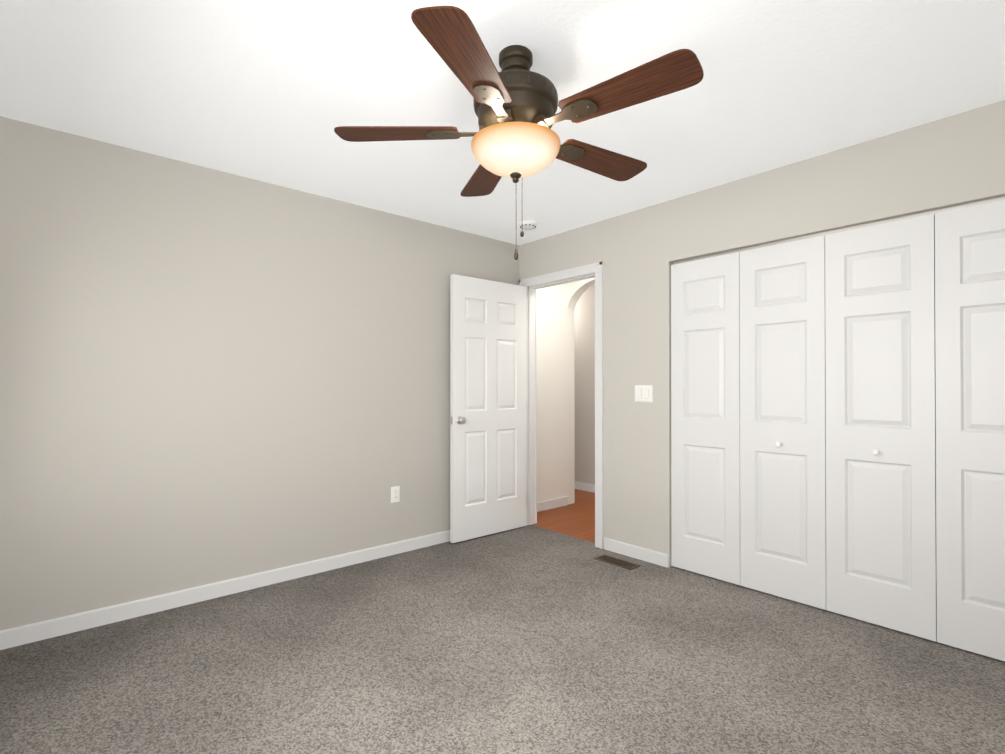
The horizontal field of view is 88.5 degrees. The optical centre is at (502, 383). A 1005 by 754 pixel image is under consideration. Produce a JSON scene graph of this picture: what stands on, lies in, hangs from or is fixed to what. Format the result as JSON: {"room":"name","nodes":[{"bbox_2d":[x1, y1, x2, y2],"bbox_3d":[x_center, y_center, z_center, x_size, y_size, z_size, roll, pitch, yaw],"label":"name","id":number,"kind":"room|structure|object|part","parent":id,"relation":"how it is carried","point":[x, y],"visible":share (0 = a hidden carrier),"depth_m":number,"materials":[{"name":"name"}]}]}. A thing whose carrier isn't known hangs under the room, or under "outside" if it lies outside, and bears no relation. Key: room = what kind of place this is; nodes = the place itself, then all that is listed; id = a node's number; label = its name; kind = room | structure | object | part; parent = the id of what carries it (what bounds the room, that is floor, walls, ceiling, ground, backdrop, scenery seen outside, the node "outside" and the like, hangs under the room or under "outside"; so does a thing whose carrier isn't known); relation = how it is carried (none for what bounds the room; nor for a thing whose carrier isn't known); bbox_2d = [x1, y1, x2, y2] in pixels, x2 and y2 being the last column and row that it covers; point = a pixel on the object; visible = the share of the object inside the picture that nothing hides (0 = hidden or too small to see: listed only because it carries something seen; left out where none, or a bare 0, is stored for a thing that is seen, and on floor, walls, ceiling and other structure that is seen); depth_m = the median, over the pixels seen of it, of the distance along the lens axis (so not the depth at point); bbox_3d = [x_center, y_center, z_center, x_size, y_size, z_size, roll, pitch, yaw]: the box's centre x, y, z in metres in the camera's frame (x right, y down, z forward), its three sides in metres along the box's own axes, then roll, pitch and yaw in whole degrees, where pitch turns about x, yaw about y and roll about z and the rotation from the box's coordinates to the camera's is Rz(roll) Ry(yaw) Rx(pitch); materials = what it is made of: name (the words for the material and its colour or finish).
{"room":"empty bedroom","nodes":[
{"label":"empty bedroom","id":0,"kind":"room"},
{"bbox_2d":[0,116,518,630],"bbox_3d":[-1.261,-0.001,3.355,3.650,2.440,0.120,0,0,-41],"label":"wall","id":1,"kind":"structure","parent":0,"point":[210,376],"depth_m":2.89,"materials":[{"name":"grey paint"}]},
{"bbox_2d":[0,530,449,649],"bbox_3d":[-1.161,1.177,3.348,3.500,0.084,0.013,0,0,-41],"label":"baseboard","id":2,"kind":"structure","parent":1,"relation":"attached to","point":[31,633],"depth_m":2.86,"materials":[{"name":"white wood"}]},
{"bbox_2d":[391,486,399,502],"bbox_3d":[-0.767,0.796,3.700,0.070,0.115,0.008,0,0,-41],"label":"electrical outlet plate","id":3,"kind":"object","parent":1,"relation":"attached to","point":[395,494],"visible":1,"depth_m":3.70,"materials":[{"name":"white plastic"}]},
{"bbox_2d":[0,525,1004,753],"bbox_3d":[0.315,1.237,2.165,4.450,0.050,3.980,0,0,-41],"label":"floor carpet","id":4,"kind":"object","parent":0,"point":[530,639],"visible":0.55,"depth_m":2.16,"materials":[{"name":"grey carpet"}]},
{"bbox_2d":[594,554,640,569],"bbox_3d":[0.781,1.217,3.519,0.115,0.006,0.300,0,0,-41],"label":"air vent register","id":5,"kind":"object","parent":4,"relation":"on","point":[617,562],"visible":1,"depth_m":3.51,"materials":[{"name":"brown metal"}]},
{"bbox_2d":[0,0,1004,244],"bbox_3d":[0.060,-1.279,1.954,3.770,0.100,3.980,0,0,-41],"label":"ceiling","id":6,"kind":"structure","parent":0,"point":[276,92],"depth_m":2.12,"materials":[{"name":"white paint"}]},
{"bbox_2d":[334,6,703,259],"bbox_3d":[0.085,-0.865,1.933,1.280,0.728,1.292,0,0,-41],"label":"fan","id":7,"kind":"object","parent":6,"relation":"hanging from","point":[516,105],"visible":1,"depth_m":1.79,"materials":[{"name":"brown wood"}]},
{"bbox_3d":[-0.394,-0.941,1.940,0.457,0.031,0.159,0,0,2],"label":"blade","id":8,"kind":"part","parent":7,"relation":"part of","materials":[{"name":"brown wood"}]},
{"bbox_3d":[-0.100,-0.944,1.510,0.159,0.031,0.457,0,0,20],"label":"blade","id":9,"kind":"part","parent":7,"relation":"part of","materials":[{"name":"brown wood"}]},
{"bbox_3d":[-0.076,-0.939,2.353,0.159,0.031,0.457,0,0,-16],"label":"blade","id":10,"kind":"part","parent":7,"relation":"part of","materials":[{"name":"brown wood"}]},
{"bbox_3d":[0.049,-0.842,1.927,0.334,0.110,0.334,0,0,-41],"label":"lamp shade","id":11,"kind":"part","parent":7,"relation":"part of","materials":[{"name":"white glass"}]},
{"bbox_3d":[0.066,-0.704,2.088,0.032,0.407,0.034,0,0,-41],"label":"chain","id":12,"kind":"part","parent":7,"relation":"part of","materials":[{"name":"brown metal"}]},
{"bbox_3d":[0.415,-0.940,2.179,0.457,0.031,0.159,0,0,-34],"label":"blade","id":13,"kind":"part","parent":7,"relation":"part of","materials":[{"name":"brown wood"}]},
{"bbox_3d":[0.401,-0.943,1.657,0.457,0.031,0.159,0,0,38],"label":"blade","id":14,"kind":"part","parent":7,"relation":"part of","materials":[{"name":"brown wood"}]},
{"bbox_2d":[519,220,536,229],"bbox_3d":[0.194,-1.200,3.911,0.136,0.036,0.136,0,0,-41],"label":"smoke detector","id":15,"kind":"object","parent":6,"relation":"attached to","point":[528,224],"visible":1,"depth_m":3.87,"materials":[{"name":"white plastic"}]},
{"bbox_2d":[537,283,566,502],"bbox_3d":[0.336,0.008,5.043,0.740,2.440,0.120,0,0,-41],"label":"wall","id":16,"kind":"structure","parent":0,"point":[551,392],"depth_m":5.10,"materials":[{"name":"white paint"}]},
{"bbox_2d":[537,496,567,511],"bbox_3d":[0.380,1.186,4.987,0.740,0.085,0.013,0,0,-41],"label":"baseboard","id":17,"kind":"structure","parent":16,"relation":"attached to","point":[551,504],"depth_m":5.08,"materials":[{"name":"white wood"}]},
{"bbox_2d":[532,489,594,542],"bbox_3d":[1.074,1.257,5.772,2.940,0.050,3.332,0,0,-41],"label":"floor","id":18,"kind":"structure","parent":0,"point":[576,519],"depth_m":4.69,"materials":[{"name":"brown wood"}]},
{"bbox_2d":[567,278,594,503],"bbox_3d":[1.169,0.007,4.749,0.120,2.440,1.662,0,0,-41],"label":"wall","id":19,"kind":"structure","parent":0,"point":[576,290],"depth_m":5.27,"materials":[{"name":"white paint"}]},
{"bbox_2d":[574,284,594,484],"bbox_3d":[1.142,0.013,5.839,0.120,2.440,3.572,0,0,-41],"label":"wall","id":20,"kind":"structure","parent":0,"point":[584,347],"depth_m":5.95,"materials":[{"name":"beige paint"}]},
{"bbox_2d":[575,481,594,492],"bbox_3d":[1.091,1.190,5.788,0.013,0.085,3.332,0,0,-41],"label":"baseboard","id":21,"kind":"structure","parent":20,"relation":"attached to","point":[578,485],"depth_m":5.94,"materials":[{"name":"white wood"}]},
{"bbox_2d":[519,100,1004,566],"bbox_3d":[1.320,-0.002,3.277,0.120,2.440,4.070,0,0,-41],"label":"wall","id":22,"kind":"structure","parent":0,"point":[955,160],"depth_m":3.38,"materials":[{"name":"grey paint"}]},
{"bbox_2d":[519,262,603,548],"bbox_3d":[0.499,0.160,4.207,0.160,2.128,0.898,0,0,-41],"label":"door frame","id":23,"kind":"structure","parent":22,"relation":"attached to","point":[532,285],"depth_m":4.17,"materials":[{"name":"white wood"}]},
{"bbox_2d":[450,274,526,542],"bbox_3d":[-0.094,0.189,4.181,0.776,2.045,0.145,0,0,-40],"label":"door","id":24,"kind":"structure","parent":23,"relation":"attached to","point":[488,448],"depth_m":4.13,"materials":[{"name":"white wood"}]},
{"bbox_2d":[604,538,668,567],"bbox_3d":[0.928,1.178,3.616,0.013,0.084,0.523,0,0,-41],"label":"baseboard","id":25,"kind":"structure","parent":22,"relation":"attached to","point":[662,559],"depth_m":3.59,"materials":[{"name":"white wood"}]},
{"bbox_2d":[635,385,652,401],"bbox_3d":[0.974,0.068,3.570,0.012,0.118,0.142,0,0,-41],"label":"switch plate","id":26,"kind":"object","parent":22,"relation":"attached to","point":[643,393],"visible":1,"depth_m":3.56,"materials":[{"name":"white plastic"}]},
{"bbox_2d":[671,235,825,609],"bbox_3d":[1.421,0.207,3.090,0.064,2.000,0.906,0,0,-41],"label":"closet door","id":27,"kind":"structure","parent":22,"relation":"in","point":[748,436],"depth_m":3.04,"materials":[{"name":"white wood"}]},
{"bbox_2d":[673,196,1004,264],"bbox_3d":[1.750,-0.804,2.779,0.030,0.029,1.810,0,0,-41],"label":"trim","id":28,"kind":"structure","parent":22,"relation":"attached to","point":[981,202],"depth_m":2.66,"materials":[{"name":"grey wood"}]},
{"bbox_2d":[825,200,1004,660],"bbox_3d":[2.022,0.203,2.409,0.064,2.000,0.906,0,0,-41],"label":"closet door","id":29,"kind":"structure","parent":22,"relation":"in","point":[915,409],"depth_m":2.45,"materials":[{"name":"white wood"}]}
]}

